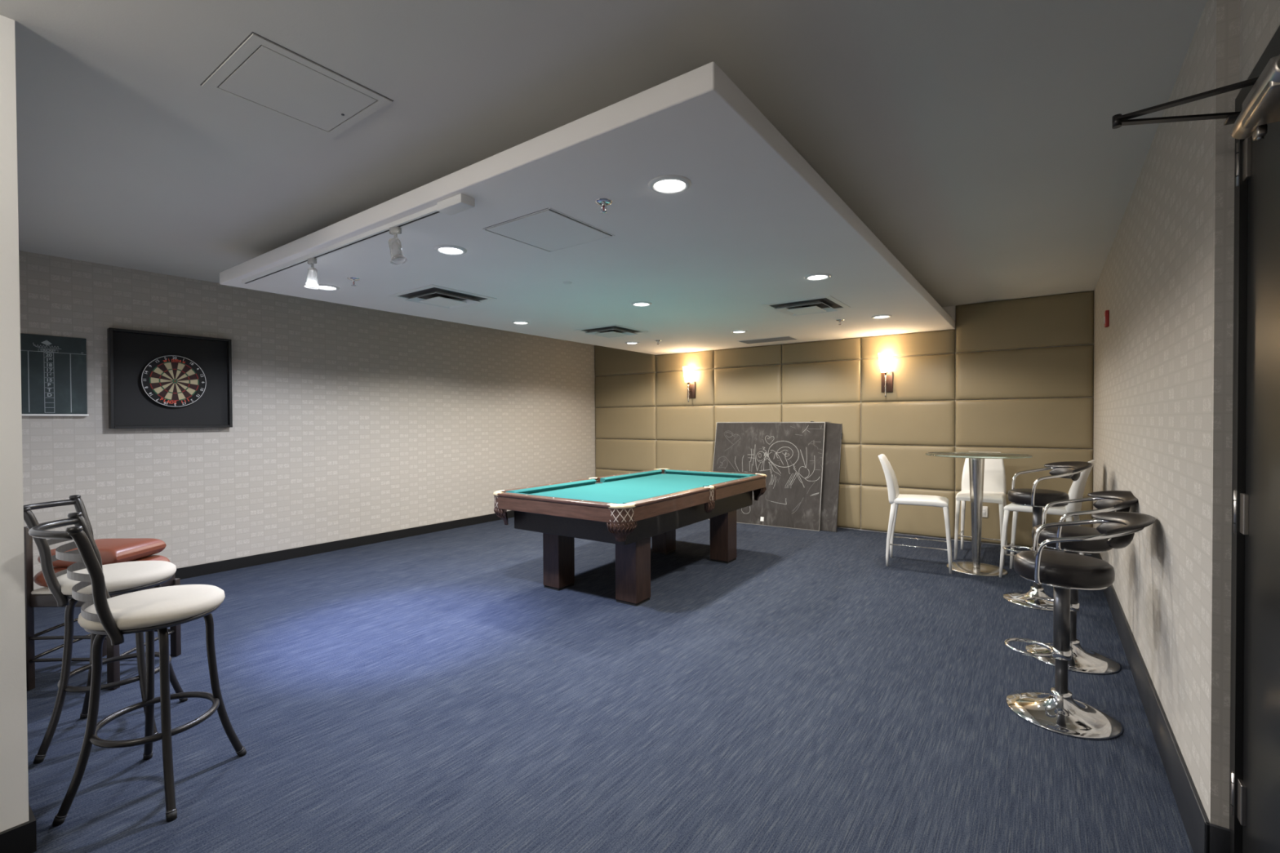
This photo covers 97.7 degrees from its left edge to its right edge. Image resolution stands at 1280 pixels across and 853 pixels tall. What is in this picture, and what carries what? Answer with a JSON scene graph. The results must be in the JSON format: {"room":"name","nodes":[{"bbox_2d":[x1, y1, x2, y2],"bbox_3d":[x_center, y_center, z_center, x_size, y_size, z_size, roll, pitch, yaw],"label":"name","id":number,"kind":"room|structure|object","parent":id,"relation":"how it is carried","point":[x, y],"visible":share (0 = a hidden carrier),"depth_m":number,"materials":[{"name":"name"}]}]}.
{"room":"games room","nodes":[
{"label":"games room","id":0,"kind":"room"},
{"bbox_2d":[0,14,28,831],"bbox_3d":[-4.115,0.052,1.799,3.497,2.651,2.488,0,1,36],"label":"wall","id":1,"kind":"structure","parent":0,"point":[14,780],"depth_m":1.76,"materials":[{"name":"white paint"}]},
{"bbox_2d":[0,803,36,852],"bbox_3d":[-4.035,1.326,1.892,3.499,0.100,2.302,0,1,36],"label":"baseboard","id":2,"kind":"structure","parent":1,"relation":"attached to","point":[20,838],"depth_m":1.77,"materials":[{"name":"black paint"}]},
{"bbox_2d":[18,250,595,590],"bbox_3d":[-3.539,0.001,5.834,0.300,2.651,9.702,0,1,36],"label":"wall","id":3,"kind":"structure","parent":0,"point":[349,421],"depth_m":5.68,"materials":[{"name":"paint"}]},
{"bbox_2d":[20,333,88,416],"bbox_3d":[-4.479,-0.385,4.238,0.045,0.610,0.420,0,1,36],"label":"scoreboard","id":4,"kind":"object","parent":3,"relation":"attached to","point":[54,368],"visible":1,"depth_m":4.26,"materials":[{"name":"stone"}]},
{"bbox_2d":[106,327,232,428],"bbox_3d":[-4.030,-0.392,4.833,0.075,0.809,0.829,0,1,36],"label":"backboard","id":5,"kind":"object","parent":3,"relation":"attached to","point":[129,351],"visible":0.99,"depth_m":4.77,"materials":[{"name":"black wood"}]},
{"bbox_2d":[139,355,206,407],"bbox_3d":[-4.020,-0.390,4.824,0.042,0.448,0.448,0,1,36],"label":"dartboard","id":6,"kind":"object","parent":5,"relation":"attached to","point":[168,380],"visible":1,"depth_m":4.80,"materials":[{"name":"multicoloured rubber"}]},
{"bbox_2d":[174,510,514,579],"bbox_3d":[-2.773,1.264,6.631,0.014,0.100,6.884,0,1,36],"label":"baseboard","id":7,"kind":"structure","parent":3,"relation":"attached to","point":[195,571],"depth_m":5.85,"materials":[{"name":"black paint"}]},
{"bbox_2d":[0,0,1207,306],"bbox_3d":[-0.654,-1.363,3.726,7.437,0.100,9.702,0,1,36],"label":"ceiling","id":8,"kind":"structure","parent":0,"point":[976,140],"depth_m":2.26,"materials":[{"name":"paint"}]},
{"bbox_2d":[200,31,393,137],"bbox_3d":[-1.318,-1.287,2.163,0.489,0.008,0.489,0,1,36],"label":"access panel","id":9,"kind":"object","parent":8,"relation":"attached to","point":[262,73],"visible":1,"depth_m":2.12,"materials":[{"name":"grey metal"}]},
{"bbox_2d":[219,61,955,355],"bbox_3d":[0.239,-1.201,5.193,4.076,0.266,5.682,0,1,36],"label":"ceiling","id":10,"kind":"structure","parent":8,"relation":"attached to","point":[754,219],"depth_m":3.29,"materials":[{"name":"paint"}]},
{"bbox_2d":[318,284,339,290],"bbox_3d":[-2.348,-1.039,4.178,0.186,0.010,0.186,0,1,36],"label":"recessed light","id":11,"kind":"object","parent":10,"relation":"in","point":[325,286],"visible":0.77,"depth_m":4.17,"materials":[{"name":"white glass"}]},
{"bbox_2d":[347,277,359,286],"bbox_3d":[-2.020,-1.018,3.944,0.080,0.050,0.080,0,1,36],"label":"sprinkler","id":12,"kind":"object","parent":10,"relation":"attached to","point":[353,279],"visible":1,"depth_m":3.93,"materials":[{"name":"silver metal"}]},
{"bbox_2d":[241,193,475,284],"bbox_3d":[-1.787,-1.016,3.239,2.520,0.040,0.084,0,1,36],"label":"rail","id":13,"kind":"object","parent":10,"relation":"attached to","point":[460,202],"visible":1,"depth_m":2.91,"materials":[{"name":"white metal"}]},
{"bbox_2d":[304,257,319,288],"bbox_3d":[-1.983,-0.930,3.377,0.084,0.188,0.084,0,1,26],"label":"track spotlight","id":14,"kind":"object","parent":13,"relation":"attached to","point":[312,282],"visible":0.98,"depth_m":3.36,"materials":[{"name":"white plastic"}]},
{"bbox_2d":[387,226,407,265],"bbox_3d":[-1.233,-0.924,2.839,0.098,0.195,0.084,0,1,16],"label":"track spotlight","id":15,"kind":"object","parent":13,"relation":"attached to","point":[397,257],"visible":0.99,"depth_m":2.83,"materials":[{"name":"white plastic"}]},
{"bbox_2d":[387,284,497,308],"bbox_3d":[-1.596,-1.029,4.535,0.600,0.046,0.600,0,1,36],"label":"ceiling vent","id":16,"kind":"object","parent":10,"relation":"in","point":[431,295],"visible":1,"depth_m":4.47,"materials":[{"name":"grey metal"}]},
{"bbox_2d":[433,244,466,255],"bbox_3d":[-1.113,-1.034,3.284,0.186,0.010,0.186,0,1,36],"label":"recessed light","id":17,"kind":"object","parent":10,"relation":"in","point":[443,249],"visible":1,"depth_m":3.27,"materials":[{"name":"white glass"}]},
{"bbox_2d":[511,320,529,324],"bbox_3d":[-1.223,-1.063,5.733,0.186,0.010,0.186,0,1,36],"label":"recessed light","id":18,"kind":"object","parent":10,"relation":"in","point":[519,322],"visible":1,"depth_m":5.74,"materials":[{"name":"white glass"}]},
{"bbox_2d":[482,207,614,252],"bbox_3d":[-0.482,-1.036,2.987,0.494,0.005,0.500,0,1,36],"label":"access panel","id":19,"kind":"object","parent":10,"relation":"attached to","point":[549,229],"visible":1,"depth_m":2.95,"materials":[{"name":"grey"}]},
{"bbox_2d":[563,281,572,284],"bbox_3d":[-0.529,-1.048,4.078,0.068,0.006,0.068,0,1,36],"label":"disc","id":20,"kind":"object","parent":10,"relation":"attached to","point":[564,282],"visible":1,"depth_m":4.07,"materials":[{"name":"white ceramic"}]},
{"bbox_2d":[595,198,612,213],"bbox_3d":[-0.167,-1.010,2.575,0.080,0.050,0.080,0,1,36],"label":"sprinkler","id":21,"kind":"object","parent":10,"relation":"attached to","point":[603,202],"visible":1,"depth_m":2.56,"materials":[{"name":"silver metal"}]},
{"bbox_2d":[573,324,648,337],"bbox_3d":[-0.323,-1.056,6.285,0.600,0.046,0.600,0,1,36],"label":"ceiling vent","id":22,"kind":"object","parent":10,"relation":"in","point":[609,331],"visible":1,"depth_m":6.21,"materials":[{"name":"grey metal"}]},
{"bbox_2d":[625,342,639,344],"bbox_3d":[-0.103,-1.086,7.280,0.186,0.010,0.186,0,1,36],"label":"recessed light","id":23,"kind":"object","parent":10,"relation":"in","point":[628,343],"visible":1,"depth_m":7.30,"materials":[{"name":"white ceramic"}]},
{"bbox_2d":[631,301,652,306],"bbox_3d":[0.013,-1.058,4.839,0.186,0.010,0.186,0,1,36],"label":"recessed light","id":24,"kind":"object","parent":10,"relation":"in","point":[640,304],"visible":1,"depth_m":4.84,"materials":[{"name":"white glass"}]},
{"bbox_2d":[648,174,691,194],"bbox_3d":[0.127,-1.029,2.386,0.186,0.010,0.186,0,1,36],"label":"recessed light","id":25,"kind":"object","parent":10,"relation":"in","point":[673,183],"visible":1,"depth_m":2.38,"materials":[{"name":"white glass"}]},
{"bbox_2d":[730,329,746,333],"bbox_3d":[1.133,-1.081,6.386,0.186,0.010,0.186,0,1,36],"label":"recessed light","id":26,"kind":"object","parent":10,"relation":"in","point":[739,331],"visible":1,"depth_m":6.37,"materials":[{"name":"white glass"}]},
{"bbox_2d":[738,336,797,343],"bbox_3d":[1.613,-1.092,7.075,0.700,0.009,0.300,0,1,36],"label":"ceiling vent","id":27,"kind":"object","parent":10,"relation":"in","point":[782,338],"visible":1,"depth_m":7.03,"materials":[{"name":"white metal"}]},
{"bbox_2d":[760,295,850,315],"bbox_3d":[1.479,-1.048,4.963,0.600,0.046,0.600,0,1,36],"label":"ceiling vent","id":28,"kind":"object","parent":10,"relation":"in","point":[828,303],"visible":1,"depth_m":4.90,"materials":[{"name":"grey metal"}]},
{"bbox_2d":[804,273,831,280],"bbox_3d":[1.252,-1.053,3.942,0.186,0.010,0.186,0,1,36],"label":"recessed light","id":29,"kind":"object","parent":10,"relation":"in","point":[815,277],"visible":1,"depth_m":3.93,"materials":[{"name":"white glass"}]},
{"bbox_2d":[835,319,844,324],"bbox_3d":[2.031,-1.057,5.674,0.080,0.050,0.080,0,1,36],"label":"sprinkler","id":30,"kind":"object","parent":10,"relation":"attached to","point":[838,320],"visible":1,"depth_m":5.66,"materials":[{"name":"silver metal"}]},
{"bbox_2d":[871,314,891,319],"bbox_3d":[2.372,-1.076,5.489,0.186,0.010,0.186,0,1,36],"label":"recessed light","id":31,"kind":"object","parent":10,"relation":"in","point":[885,316],"visible":1,"depth_m":5.47,"materials":[{"name":"white glass"}]},
{"bbox_2d":[26,517,1193,852],"bbox_3d":[-0.641,1.388,3.758,7.437,0.100,9.702,0,1,36],"label":"floor","id":32,"kind":"structure","parent":0,"point":[803,691],"depth_m":2.61,"materials":[{"name":"blue carpet"}]},
{"bbox_2d":[23,526,181,691],"bbox_3d":[-2.953,0.936,3.089,0.482,0.842,0.442,0,1,-1],"label":"counter stool","id":33,"kind":"object","parent":32,"relation":"on","point":[42,597],"visible":0.43,"depth_m":2.88,"materials":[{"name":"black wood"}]},
{"bbox_2d":[33,555,170,586],"bbox_3d":[-2.953,0.795,3.088,0.440,0.107,0.360,0,1,-1],"label":"leather cushion","id":34,"kind":"object","parent":33,"relation":"on","point":[38,579],"visible":0.24,"depth_m":2.94,"materials":[{"name":"leather"}]},
{"bbox_2d":[37,537,166,566],"bbox_3d":[-2.954,0.693,3.087,0.410,0.096,0.340,0,1,-1],"label":"leather cushion","id":35,"kind":"object","parent":34,"relation":"on","point":[111,550],"visible":0.66,"depth_m":3.04,"materials":[{"name":"red leather"}]},
{"bbox_2d":[23,494,187,763],"bbox_3d":[-2.404,0.843,2.488,0.531,1.047,0.440,-1,1,-24],"label":"counter stool","id":36,"kind":"object","parent":32,"relation":"on","point":[120,578],"visible":0.59,"depth_m":2.41,"materials":[{"name":"grey metal"}]},
{"bbox_2d":[28,512,246,826],"bbox_3d":[-1.873,0.846,2.058,0.520,1.047,0.519,0,1,-5],"label":"counter stool","id":37,"kind":"object","parent":32,"relation":"on","point":[147,611],"visible":1,"depth_m":1.99,"materials":[{"name":"grey metal"}]},
{"bbox_2d":[493,468,766,606],"bbox_3d":[0.067,0.915,5.206,1.392,0.805,2.598,0,1,35],"label":"pool table","id":38,"kind":"object","parent":32,"relation":"on","point":[624,510],"visible":1,"depth_m":4.54,"materials":[{"name":"brown wood"}]},
{"bbox_2d":[505,479,595,493],"bbox_3d":[-0.758,0.545,5.019,0.056,0.044,1.120,0,1,35],"label":"cushion","id":39,"kind":"object","parent":38,"relation":"on","point":[535,490],"depth_m":4.99,"materials":[{"name":"green fabric"}]},
{"bbox_2d":[508,492,617,503],"bbox_3d":[-0.607,0.553,4.227,1.136,0.044,0.056,0,1,35],"label":"cushion","id":40,"kind":"object","parent":38,"relation":"on","point":[508,492],"depth_m":4.15,"materials":[{"name":"green fabric"}]},
{"bbox_2d":[600,469,662,482],"bbox_3d":[-0.057,0.529,6.036,0.056,0.044,1.120,0,1,35],"label":"cushion","id":41,"kind":"object","parent":38,"relation":"on","point":[657,472],"depth_m":5.94,"materials":[{"name":"green fabric"}]},
{"bbox_2d":[622,486,701,503],"bbox_3d":[0.187,0.548,4.367,0.056,0.044,1.120,0,1,35],"label":"cushion","id":42,"kind":"object","parent":38,"relation":"on","point":[655,496],"depth_m":4.29,"materials":[{"name":"green fabric"}]},
{"bbox_2d":[664,469,755,478],"bbox_3d":[0.737,0.524,6.176,1.136,0.044,0.056,0,1,35],"label":"cushion","id":43,"kind":"object","parent":38,"relation":"on","point":[718,474],"depth_m":6.15,"materials":[{"name":"green fabric"}]},
{"bbox_2d":[702,475,755,487],"bbox_3d":[0.888,0.533,5.384,0.056,0.044,1.120,0,1,35],"label":"cushion","id":44,"kind":"object","parent":38,"relation":"on","point":[749,476],"depth_m":5.25,"materials":[{"name":"green fabric"}]},
{"bbox_2d":[708,422,825,531],"bbox_3d":[1.651,0.616,7.397,1.502,1.344,0.291,0,1,33],"label":"chalkboard","id":45,"kind":"object","parent":32,"relation":"on","point":[790,455],"visible":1,"depth_m":7.28,"materials":[{"name":"stone"}]},
{"bbox_2d":[810,421,842,532],"bbox_3d":[1.840,0.609,7.351,1.545,1.358,0.296,0,1,34],"label":"chalkboard","id":46,"kind":"object","parent":32,"relation":"on","point":[833,432],"visible":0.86,"depth_m":6.96,"materials":[{"name":"stone"}]},
{"bbox_2d":[878,453,951,573],"bbox_3d":[2.602,0.790,5.289,0.616,1.030,0.412,0,1,29],"label":"counter chair","id":47,"kind":"object","parent":32,"relation":"on","point":[895,499],"visible":1,"depth_m":5.21,"materials":[{"name":"white leather"}]},
{"bbox_2d":[924,451,1032,576],"bbox_3d":[3.072,0.779,5.103,0.836,1.052,0.836,0,1,36],"label":"bar table","id":48,"kind":"object","parent":32,"relation":"on","point":[976,460],"visible":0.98,"depth_m":5.07,"materials":[{"name":"silver glass"}]},
{"bbox_2d":[954,451,1007,565],"bbox_3d":[3.411,0.783,5.580,0.412,1.030,0.616,0,1,36],"label":"counter chair","id":49,"kind":"object","parent":32,"relation":"on","point":[994,475],"visible":0.72,"depth_m":5.64,"materials":[{"name":"white leather"}]},
{"bbox_2d":[999,459,1095,577],"bbox_3d":[3.474,0.792,4.772,0.616,1.030,0.412,0,1,45],"label":"counter chair","id":50,"kind":"object","parent":32,"relation":"on","point":[1076,491],"visible":0.57,"depth_m":4.71,"materials":[{"name":"white leather"}]},
{"bbox_2d":[1002,461,1093,611],"bbox_3d":[3.031,0.789,4.184,0.546,1.055,0.507,0,1,16],"label":"bar stool","id":51,"kind":"object","parent":32,"relation":"on","point":[1037,499],"visible":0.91,"depth_m":4.16,"materials":[{"name":"black leather"}]},
{"bbox_2d":[1004,511,1155,739],"bbox_3d":[2.004,0.865,2.577,0.546,0.950,0.507,0,1,34],"label":"bar stool","id":52,"kind":"object","parent":32,"relation":"on","point":[1055,710],"visible":1,"depth_m":2.55,"materials":[{"name":"black leather"}]},
{"bbox_2d":[1023,490,1137,674],"bbox_3d":[2.522,0.848,3.191,0.546,0.965,0.507,0,1,26],"label":"bar stool","id":53,"kind":"object","parent":32,"relation":"on","point":[1084,660],"visible":0.73,"depth_m":3.15,"materials":[{"name":"black leather"}]},
{"bbox_2d":[595,290,1093,555],"bbox_3d":[1.975,-0.045,7.623,6.535,2.651,0.338,0,1,36],"label":"wall","id":54,"kind":"structure","parent":0,"point":[1015,376],"depth_m":6.59,"materials":[{"name":"leather"}]},
{"bbox_2d":[683,366,695,401],"bbox_3d":[0.716,-0.619,8.209,0.160,0.515,0.179,0,1,36],"label":"wall sconce","id":55,"kind":"object","parent":54,"relation":"attached to","point":[687,371],"visible":1,"depth_m":8.18,"materials":[{"name":"white glass"}]},
{"bbox_2d":[878,352,893,396],"bbox_3d":[2.911,-0.610,6.620,0.160,0.515,0.179,0,1,36],"label":"wall sconce","id":56,"kind":"object","parent":54,"relation":"attached to","point":[885,358],"visible":1,"depth_m":6.61,"materials":[{"name":"white glass"}]},
{"bbox_2d":[982,506,987,517],"bbox_3d":[3.768,0.933,6.124,0.072,0.120,0.010,0,1,36],"label":"wall outlet","id":57,"kind":"object","parent":54,"relation":"attached to","point":[984,513],"visible":0.68,"depth_m":6.11,"materials":[{"name":"white plastic"}]},
{"bbox_2d":[1093,0,1239,828],"bbox_3d":[3.438,-0.004,3.559,0.602,2.651,5.208,0,1,36],"label":"wall","id":58,"kind":"structure","parent":0,"point":[1162,431],"depth_m":1.99,"materials":[{"name":"paint"}]},
{"bbox_2d":[1103,310,1109,327],"bbox_3d":[3.597,-0.830,4.310,0.028,0.124,0.080,0,1,36],"label":"fire alarm","id":59,"kind":"object","parent":58,"relation":"attached to","point":[1106,318],"visible":1,"depth_m":4.28,"materials":[{"name":"red plastic"}]},
{"bbox_2d":[1091,552,1230,852],"bbox_3d":[3.111,1.228,3.597,0.059,0.190,4.880,0,1,36],"label":"baseboard","id":60,"kind":"structure","parent":58,"relation":"attached to","point":[1204,837],"depth_m":2.10,"materials":[{"name":"black paint"}]},
{"bbox_2d":[1239,0,1279,92],"bbox_3d":[0.672,0.055,-0.303,0.555,2.651,4.295,0,1,36],"label":"wall","id":61,"kind":"structure","parent":58,"relation":"in","point":[1260,20],"depth_m":1.47,"materials":[{"name":"paint"}]},
{"bbox_2d":[1229,25,1279,852],"bbox_3d":[1.418,0.217,1.165,0.067,2.285,1.045,0,1,36],"label":"door frame","id":62,"kind":"structure","parent":61,"relation":"attached to","point":[1255,664],"depth_m":1.47,"materials":[{"name":"black paint"}]},
{"bbox_2d":[1111,53,1279,141],"bbox_3d":[1.361,-0.762,1.367,0.307,0.140,0.440,0,1,36],"label":"door closer","id":63,"kind":"object","parent":62,"relation":"attached to","point":[1261,105],"depth_m":1.34,"materials":[{"name":"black metal"}]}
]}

